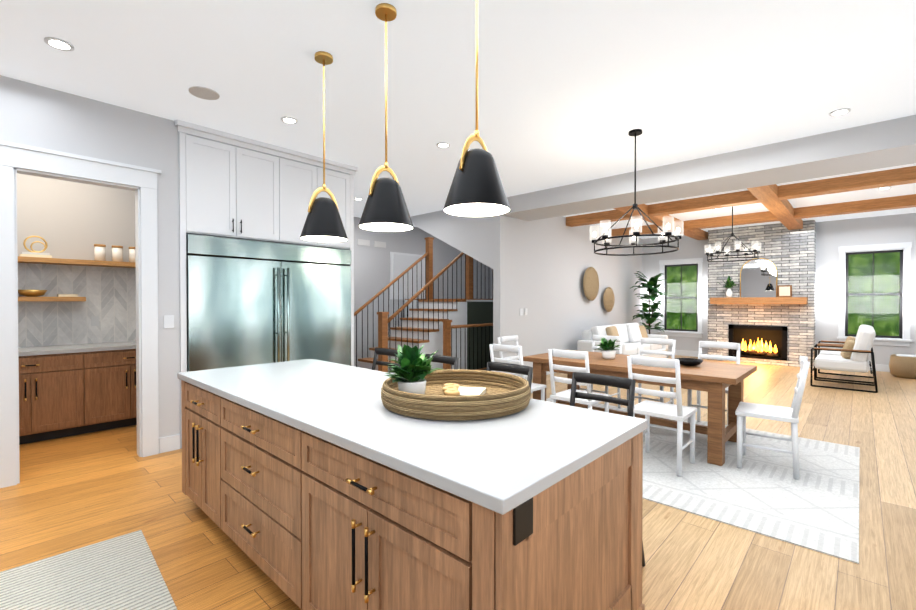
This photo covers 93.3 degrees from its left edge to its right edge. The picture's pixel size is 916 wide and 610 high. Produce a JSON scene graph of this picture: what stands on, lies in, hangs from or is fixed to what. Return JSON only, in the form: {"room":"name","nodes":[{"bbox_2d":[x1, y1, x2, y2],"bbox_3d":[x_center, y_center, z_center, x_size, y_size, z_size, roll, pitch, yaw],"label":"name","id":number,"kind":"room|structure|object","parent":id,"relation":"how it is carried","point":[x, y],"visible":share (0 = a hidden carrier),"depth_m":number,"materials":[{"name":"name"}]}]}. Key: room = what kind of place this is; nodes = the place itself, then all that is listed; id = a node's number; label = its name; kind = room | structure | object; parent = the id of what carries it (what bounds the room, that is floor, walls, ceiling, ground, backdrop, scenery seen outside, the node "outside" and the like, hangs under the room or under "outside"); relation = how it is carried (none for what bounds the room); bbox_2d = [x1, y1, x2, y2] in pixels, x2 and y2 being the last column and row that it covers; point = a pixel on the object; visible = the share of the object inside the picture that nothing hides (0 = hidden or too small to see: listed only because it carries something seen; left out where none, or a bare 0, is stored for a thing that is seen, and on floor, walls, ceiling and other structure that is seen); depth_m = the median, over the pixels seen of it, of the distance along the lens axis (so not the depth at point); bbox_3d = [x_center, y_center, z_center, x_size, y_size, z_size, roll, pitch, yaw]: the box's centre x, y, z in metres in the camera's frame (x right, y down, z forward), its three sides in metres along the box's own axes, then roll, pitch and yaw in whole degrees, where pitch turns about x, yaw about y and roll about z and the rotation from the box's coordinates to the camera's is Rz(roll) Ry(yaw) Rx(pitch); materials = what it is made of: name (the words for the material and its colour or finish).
{"room":"open-plan kitchen","nodes":[
{"label":"open-plan kitchen","id":0,"kind":"room"},
{"bbox_2d":[17,173,134,261],"bbox_3d":[-4.820,-0.187,4.533,0.100,3.120,3.650,0,1,43],"label":"wall","id":1,"kind":"structure","parent":0,"point":[64,219],"depth_m":4.92,"materials":[{"name":"grey paint"}]},
{"bbox_2d":[18,290,85,300],"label":"shelf","id":2,"kind":"object","parent":1,"relation":"attached to","point":[32,295],"depth_m":4.57,"materials":[{"name":"brown wood"}]},
{"bbox_2d":[18,236,135,267],"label":"shelf","id":3,"kind":"object","parent":1,"relation":"attached to","point":[34,257],"depth_m":4.83,"materials":[{"name":"brown wood"}]},
{"bbox_2d":[18,263,135,347],"bbox_3d":[-4.763,-0.007,4.502,0.016,0.920,3.380,0,1,43],"label":"backsplash","id":4,"kind":"structure","parent":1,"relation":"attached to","point":[105,312],"depth_m":4.94,"materials":[{"name":"grey tile"}]},
{"bbox_2d":[283,148,353,250],"bbox_3d":[-1.948,-1.233,5.363,0.679,1.043,0.977,0,1,43],"label":"upper cabinet","id":5,"kind":"object","parent":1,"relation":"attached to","point":[304,173],"depth_m":5.09,"materials":[{"name":"white wood"}]},
{"bbox_2d":[0,75,180,447],"bbox_3d":[-4.326,-0.168,2.437,0.120,3.120,4.755,0,1,43],"label":"wall","id":6,"kind":"structure","parent":0,"point":[34,115],"depth_m":3.87,"materials":[{"name":"grey paint"}]},
{"bbox_2d":[0,140,160,487],"bbox_3d":[-3.170,0.071,3.651,0.160,2.620,1.106,0,1,43],"label":"door frame","id":7,"kind":"structure","parent":6,"relation":"attached to","point":[16,158],"depth_m":3.58,"materials":[{"name":"grey"}]},
{"bbox_2d":[164,315,173,327],"bbox_3d":[-2.719,0.157,4.069,0.008,0.120,0.080,0,1,43],"label":"switch plate","id":8,"kind":"object","parent":6,"relation":"attached to","point":[168,321],"depth_m":4.07,"materials":[{"name":"grey plastic"}]},
{"bbox_2d":[177,121,285,242],"bbox_3d":[-2.528,-1.227,4.740,0.679,1.043,0.977,0,1,43],"label":"upper cabinet","id":9,"kind":"object","parent":6,"relation":"attached to","point":[233,186],"depth_m":4.44,"materials":[{"name":"white wood"}]},
{"bbox_2d":[159,349,889,452],"bbox_3d":[0.584,1.295,5.371,8.550,0.140,15.680,0,1,43],"label":"baseboard","id":10,"kind":"structure","parent":6,"relation":"attached to","point":[169,443],"depth_m":4.12,"materials":[{"name":"grey"}]},
{"bbox_2d":[354,217,489,366],"bbox_3d":[-1.212,-0.236,9.805,0.100,3.120,6.415,0,1,43],"label":"wall","id":11,"kind":"structure","parent":0,"point":[371,270],"depth_m":9.37,"materials":[{"name":"grey paint"}]},
{"bbox_2d":[357,239,424,298],"bbox_3d":[-1.412,-0.739,9.491,0.023,1.230,1.860,0,1,43],"label":"wall","id":12,"kind":"structure","parent":11,"relation":"attached to","point":[400,263],"depth_m":9.71,"materials":[{"name":"grey paint"}]},
{"bbox_2d":[411,210,492,268],"bbox_3d":[-0.232,-1.196,8.177,2.400,1.170,0.150,0,1,43],"label":"soffit","id":13,"kind":"structure","parent":0,"point":[472,237],"depth_m":7.76,"materials":[{"name":"grey paint"}]},
{"bbox_2d":[0,355,915,609],"bbox_3d":[0.275,1.405,6.397,13.000,0.100,17.000,0,1,43],"label":"floor","id":14,"kind":"structure","parent":0,"point":[68,493],"depth_m":2.73,"materials":[{"name":"brown wood"}]},
{"bbox_2d":[18,349,93,444],"bbox_3d":[-4.410,0.933,4.449,0.600,0.880,0.912,0,1,43],"label":"base cabinet","id":15,"kind":"object","parent":14,"relation":"on","point":[70,390],"depth_m":4.38,"materials":[{"name":"brown wood"}]},
{"bbox_2d":[18,341,135,352],"bbox_3d":[-4.539,0.474,4.298,0.610,0.040,3.380,0,1,43],"label":"countertop","id":16,"kind":"structure","parent":15,"relation":"on","point":[129,344],"depth_m":4.60,"materials":[{"name":"white stone"}]},
{"bbox_2d":[0,530,176,609],"bbox_3d":[-1.690,1.398,1.232,2.478,0.010,1.738,0,1,43],"label":"kitchen rug","id":17,"kind":"object","parent":14,"relation":"on","point":[122,572],"visible":1,"depth_m":2.17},
{"bbox_2d":[94,349,136,431],"bbox_3d":[-3.893,0.928,5.005,0.600,0.880,0.851,0,1,43],"label":"base cabinet","id":18,"kind":"object","parent":14,"relation":"on","point":[114,369],"depth_m":4.73,"materials":[{"name":"brown wood"}]},
{"bbox_2d":[186,234,350,371],"bbox_3d":[-2.184,0.338,5.016,0.729,2.059,1.816,0,1,43],"label":"fridge","id":19,"kind":"object","parent":14,"relation":"on","point":[250,302],"visible":0.62,"depth_m":4.67,"materials":[{"name":"silver metal"}]},
{"bbox_2d":[372,348,400,369],"bbox_3d":[-0.751,0.884,3.631,0.472,0.997,0.472,0,1,43],"label":"counter stool","id":20,"kind":"object","parent":14,"relation":"on","point":[385,351],"visible":0.25,"depth_m":3.83,"materials":[{"name":"black paint"}]},
{"bbox_2d":[180,379,646,609],"bbox_3d":[-0.574,0.953,2.375,2.762,0.880,1.009,0,1,43],"label":"kitchen island","id":21,"kind":"object","parent":14,"relation":"on","point":[311,484],"depth_m":1.56,"materials":[{"name":"brown wood"}]},
{"bbox_2d":[177,359,646,510],"bbox_3d":[-0.572,0.492,2.396,2.800,0.040,1.000,0,1,43],"label":"island countertop","id":22,"kind":"structure","parent":21,"relation":"on","point":[499,461],"depth_m":1.68,"materials":[{"name":"white stone"}]},
{"bbox_2d":[380,344,530,420],"bbox_3d":[-0.010,0.327,2.117,0.727,0.290,0.727,0,1,43],"label":"decorative tray","id":23,"kind":"object","parent":22,"relation":"on","point":[415,386],"visible":1,"depth_m":2.01,"materials":[{"name":"wicker"}]},
{"bbox_2d":[354,237,492,373],"bbox_3d":[-0.691,-0.045,8.601,2.165,2.760,3.290,0,1,43],"label":"staircase","id":24,"kind":"structure","parent":14,"relation":"on","point":[461,329],"depth_m":8.26,"materials":[{"name":"brown wood"}]},
{"bbox_2d":[425,354,458,369],"bbox_3d":[-0.275,0.889,3.188,0.472,0.997,0.472,0,1,43],"label":"counter stool","id":25,"kind":"object","parent":14,"relation":"on","point":[454,361],"visible":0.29,"depth_m":3.31,"materials":[{"name":"black paint"}]},
{"bbox_2d":[486,362,532,390],"bbox_3d":[0.201,0.893,2.746,0.472,0.997,0.472,0,1,43],"label":"counter stool","id":26,"kind":"object","parent":14,"relation":"on","point":[512,368],"visible":0.12,"depth_m":2.88,"materials":[{"name":"black paint"}]},
{"bbox_2d":[570,372,644,566],"bbox_3d":[0.676,0.897,2.303,0.472,0.997,0.472,0,1,43],"label":"counter stool","id":27,"kind":"object","parent":14,"relation":"on","point":[608,380],"visible":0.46,"depth_m":2.44,"materials":[{"name":"black paint"}]},
{"bbox_2d":[577,323,667,357],"bbox_3d":[3.570,0.873,9.200,0.920,0.913,2.600,0,1,43],"label":"sofa","id":28,"kind":"object","parent":14,"relation":"on","point":[631,334],"visible":0.58,"depth_m":8.96,"materials":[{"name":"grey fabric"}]},
{"bbox_2d":[631,271,669,333],"bbox_3d":[4.755,0.229,10.786,0.947,2.171,0.864,0,1,43],"label":"potted plant","id":29,"kind":"object","parent":14,"relation":"on","point":[650,318],"visible":0.9,"depth_m":10.71,"materials":[{"name":"green plant"}]},
{"bbox_2d":[546,398,859,563],"bbox_3d":[1.798,1.370,4.364,3.300,0.008,2.500,0,1,43],"label":"dining rug","id":30,"kind":"object","parent":14,"relation":"on","point":[815,507],"visible":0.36,"depth_m":3.26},
{"bbox_2d":[489,344,545,400],"bbox_3d":[0.650,0.890,4.741,0.440,0.938,0.487,0,1,43],"label":"chair","id":31,"kind":"object","parent":30,"relation":"on","point":[513,349],"visible":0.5,"depth_m":4.60,"materials":[{"name":"white paint"}]},
{"bbox_2d":[497,335,546,392],"bbox_3d":[0.824,0.882,5.608,0.487,0.938,0.440,0,1,43],"label":"chair","id":32,"kind":"object","parent":30,"relation":"on","point":[507,338],"visible":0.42,"depth_m":5.72,"materials":[{"name":"white paint"}]},
{"bbox_2d":[548,349,610,411],"bbox_3d":[1.185,0.894,4.243,0.440,0.938,0.487,0,1,43],"label":"chair","id":33,"kind":"object","parent":30,"relation":"on","point":[565,395],"visible":0.67,"depth_m":4.13,"materials":[{"name":"white paint"}]},
{"bbox_2d":[579,335,621,407],"bbox_3d":[1.860,0.881,5.673,0.440,0.938,0.487,0,1,43],"label":"chair","id":34,"kind":"object","parent":30,"relation":"on","point":[607,337],"visible":0.33,"depth_m":5.71,"materials":[{"name":"white paint"}]},
{"bbox_2d":[523,337,756,465],"bbox_3d":[1.859,0.862,4.645,2.100,0.994,1.000,0,1,43],"label":"dining table","id":35,"kind":"object","parent":30,"relation":"on","point":[714,380],"visible":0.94,"depth_m":4.20,"materials":[{"name":"brown wood"}]},
{"bbox_2d":[627,338,675,411],"bbox_3d":[2.336,0.885,5.231,0.440,0.938,0.487,0,1,43],"label":"chair","id":36,"kind":"object","parent":30,"relation":"on","point":[660,341],"visible":0.44,"depth_m":5.31,"materials":[{"name":"white paint"}]},
{"bbox_2d":[627,355,696,476],"bbox_3d":[1.748,0.899,3.719,0.440,0.938,0.487,0,1,43],"label":"chair","id":37,"kind":"object","parent":30,"relation":"on","point":[679,413],"visible":0.9,"depth_m":3.60,"materials":[{"name":"white paint"}]},
{"bbox_2d":[687,341,740,425],"bbox_3d":[2.826,0.889,4.774,0.440,0.938,0.487,0,1,43],"label":"chair","id":38,"kind":"object","parent":30,"relation":"on","point":[721,345],"visible":0.4,"depth_m":4.89,"materials":[{"name":"white paint"}]},
{"bbox_2d":[735,355,809,479],"bbox_3d":[2.656,0.900,3.662,0.487,0.938,0.440,0,1,37],"label":"chair","id":39,"kind":"object","parent":30,"relation":"on","point":[744,410],"visible":1,"depth_m":3.58,"materials":[{"name":"white paint"}]},
{"bbox_2d":[707,220,815,367],"bbox_3d":[6.768,-0.235,9.777,1.980,3.118,0.779,0,1,43],"label":"fireplace","id":40,"kind":"object","parent":14,"relation":"on","point":[761,309],"visible":0.98,"depth_m":9.68,"materials":[{"name":"brick"}]},
{"bbox_2d":[810,327,877,392],"bbox_3d":[6.402,0.857,7.178,0.806,0.982,0.800,0,1,43],"label":"armchair","id":41,"kind":"object","parent":14,"relation":"on","point":[854,357],"visible":1,"depth_m":6.92,"materials":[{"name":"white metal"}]},
{"bbox_2d":[889,354,915,378],"bbox_3d":[8.368,1.135,8.016,0.540,0.410,0.540,0,1,43],"label":"basket","id":42,"kind":"object","parent":14,"relation":"on","point":[902,365],"visible":1,"depth_m":7.92,"materials":[{"name":"wicker"}]},
{"bbox_2d":[0,0,915,238],"bbox_3d":[0.275,-1.815,6.367,13.000,0.100,17.000,0,1,43],"label":"ceiling","id":43,"kind":"structure","parent":0,"point":[572,91],"depth_m":3.27,"materials":[{"name":"white paint"}]},
{"bbox_2d":[44,37,73,50],"bbox_3d":[-2.642,-1.727,2.867,0.150,0.010,0.150,0,1,43],"label":"recessed light","id":44,"kind":"object","parent":43,"relation":"in","point":[58,43],"visible":0.98,"depth_m":2.86,"materials":[{"name":"grey plastic"}]},
{"bbox_2d":[189,86,219,99],"bbox_3d":[-2.079,-1.734,3.545,0.219,0.008,0.219,0,1,4],"label":"ceiling vent","id":45,"kind":"object","parent":43,"relation":"in","point":[203,93],"visible":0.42,"depth_m":3.52,"materials":[{"name":"grey"}]},
{"bbox_2d":[281,116,297,123],"bbox_3d":[-1.588,-1.738,4.072,0.150,0.010,0.150,0,1,43],"label":"recessed light","id":46,"kind":"object","parent":43,"relation":"in","point":[288,120],"visible":0.94,"depth_m":4.07,"materials":[{"name":"grey plastic"}]},
{"bbox_2d":[300,51,347,241],"bbox_3d":[-0.935,-1.096,3.019,0.324,1.273,0.324,0,1,43],"label":"pendant light","id":47,"kind":"object","parent":43,"relation":"hanging from","point":[323,222],"visible":1,"depth_m":2.96,"materials":[{"name":"black metal"}]},
{"bbox_2d":[358,3,413,231],"bbox_3d":[-0.422,-1.091,2.542,0.324,1.273,0.324,0,1,43],"label":"pendant light","id":48,"kind":"object","parent":43,"relation":"hanging from","point":[385,209],"visible":1,"depth_m":2.48,"materials":[{"name":"black metal"}]},
{"bbox_2d":[436,142,449,147],"bbox_3d":[-0.161,-1.744,4.725,0.150,0.010,0.150,0,1,43],"label":"recessed light","id":49,"kind":"object","parent":43,"relation":"in","point":[443,145],"visible":0.98,"depth_m":4.72,"materials":[{"name":"grey plastic"}]},
{"bbox_2d":[443,0,510,216],"bbox_3d":[0.090,-1.087,2.065,0.324,1.273,0.324,0,1,43],"label":"pendant light","id":50,"kind":"object","parent":43,"relation":"hanging from","point":[476,189],"visible":1,"depth_m":1.99,"materials":[{"name":"black metal"}]},
{"bbox_2d":[590,129,683,255],"bbox_3d":[1.784,-1.141,4.355,0.817,1.208,0.817,0,1,43],"label":"dining chandelier","id":51,"kind":"object","parent":43,"relation":"hanging from","point":[635,133],"visible":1,"depth_m":4.31,"materials":[{"name":"black metal"}]},
{"bbox_2d":[613,184,802,239],"bbox_3d":[4.941,-1.692,8.175,2.110,0.162,5.594,0,1,43],"label":"cross beam","id":52,"kind":"structure","parent":43,"relation":"attached to","point":[782,211],"depth_m":7.67,"materials":[{"name":"brown wood"}]},
{"bbox_2d":[503,115,915,220],"bbox_3d":[2.972,-1.623,5.635,5.448,0.268,0.800,0,1,43],"label":"header beam","id":53,"kind":"structure","parent":43,"relation":"attached to","point":[885,144],"depth_m":5.00,"materials":[{"name":"grey paint"}]},
{"bbox_2d":[705,206,760,261],"bbox_3d":[4.796,-1.281,7.561,0.798,0.988,0.798,0,1,43],"label":"chandelier","id":54,"kind":"object","parent":43,"relation":"hanging from","point":[729,251],"visible":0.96,"depth_m":7.55,"materials":[{"name":"black metal"}]},
{"bbox_2d":[566,166,915,236],"bbox_3d":[4.982,-1.693,7.794,5.448,0.170,2.340,0,1,43],"label":"beam","id":55,"kind":"structure","parent":43,"relation":"attached to","point":[891,177],"depth_m":7.20,"materials":[{"name":"brown wood"}]},
{"bbox_2d":[829,108,850,115],"bbox_3d":[3.442,-1.737,3.899,0.150,0.010,0.150,0,1,43],"label":"recessed light","id":56,"kind":"object","parent":43,"relation":"in","point":[838,112],"visible":0.92,"depth_m":3.89,"materials":[{"name":"white"}]},
{"bbox_2d":[490,268,491,298],"bbox_3d":[2.040,-0.248,11.024,2.940,3.120,0.100,0,1,43],"label":"wall","id":57,"kind":"structure","parent":0,"point":[490,268],"depth_m":11.99,"materials":[{"name":"grey paint"}]},
{"bbox_2d":[493,215,641,366],"bbox_3d":[2.830,-0.234,9.605,0.150,3.120,6.400,0,1,43],"label":"wall","id":58,"kind":"structure","parent":0,"point":[540,266],"depth_m":8.45,"materials":[{"name":"grey paint"}]},
{"bbox_2d":[642,213,915,364],"bbox_3d":[7.111,-0.239,10.095,5.750,3.120,0.150,0,1,43],"label":"wall","id":59,"kind":"structure","parent":0,"point":[832,237],"depth_m":9.22,"materials":[{"name":"grey paint"}]},
{"bbox_2d":[658,258,702,337],"bbox_3d":[5.806,-0.185,11.269,1.070,2.010,0.210,0,1,43],"label":"window","id":60,"kind":"structure","parent":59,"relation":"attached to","point":[698,298],"depth_m":11.27,"materials":[{"name":"grey"}]},
{"bbox_2d":[837,242,911,345],"bbox_3d":[8.452,-0.212,8.806,1.100,2.030,0.210,0,1,43],"label":"window","id":61,"kind":"structure","parent":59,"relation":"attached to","point":[904,294],"depth_m":8.71,"materials":[{"name":"grey"}]},
{"bbox_3d":[1.424,-0.182,3.947,9.000,3.120,15.000,0,1,43],"label":"wall","id":62,"kind":"structure","parent":0,"visible":0},
{"bbox_2d":[583,267,598,300],"bbox_3d":[2.831,-0.453,9.315,0.080,0.712,0.708,0,1,43],"label":"decor","id":63,"kind":"object","parent":62,"relation":"attached to","point":[591,283],"depth_m":9.34,"materials":[{"name":"wood"}]},
{"bbox_2d":[603,287,614,311],"bbox_3d":[3.448,-0.127,9.981,0.080,0.555,0.595,0,1,43],"label":"decor","id":64,"kind":"object","parent":62,"relation":"attached to","point":[608,298],"depth_m":10.01,"materials":[{"name":"wicker"}]},
{"label":"outside","id":65,"kind":"structure","parent":0,"visible":0},
{"bbox_2d":[667,265,696,329],"bbox_3d":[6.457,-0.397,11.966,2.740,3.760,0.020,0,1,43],"label":"trees","id":66,"kind":"object","parent":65,"point":[673,282],"depth_m":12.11,"materials":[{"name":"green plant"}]},
{"bbox_2d":[848,252,899,335],"bbox_3d":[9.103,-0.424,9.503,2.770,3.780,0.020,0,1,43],"label":"trees","id":67,"kind":"object","parent":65,"point":[854,305],"depth_m":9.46,"materials":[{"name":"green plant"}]}
]}

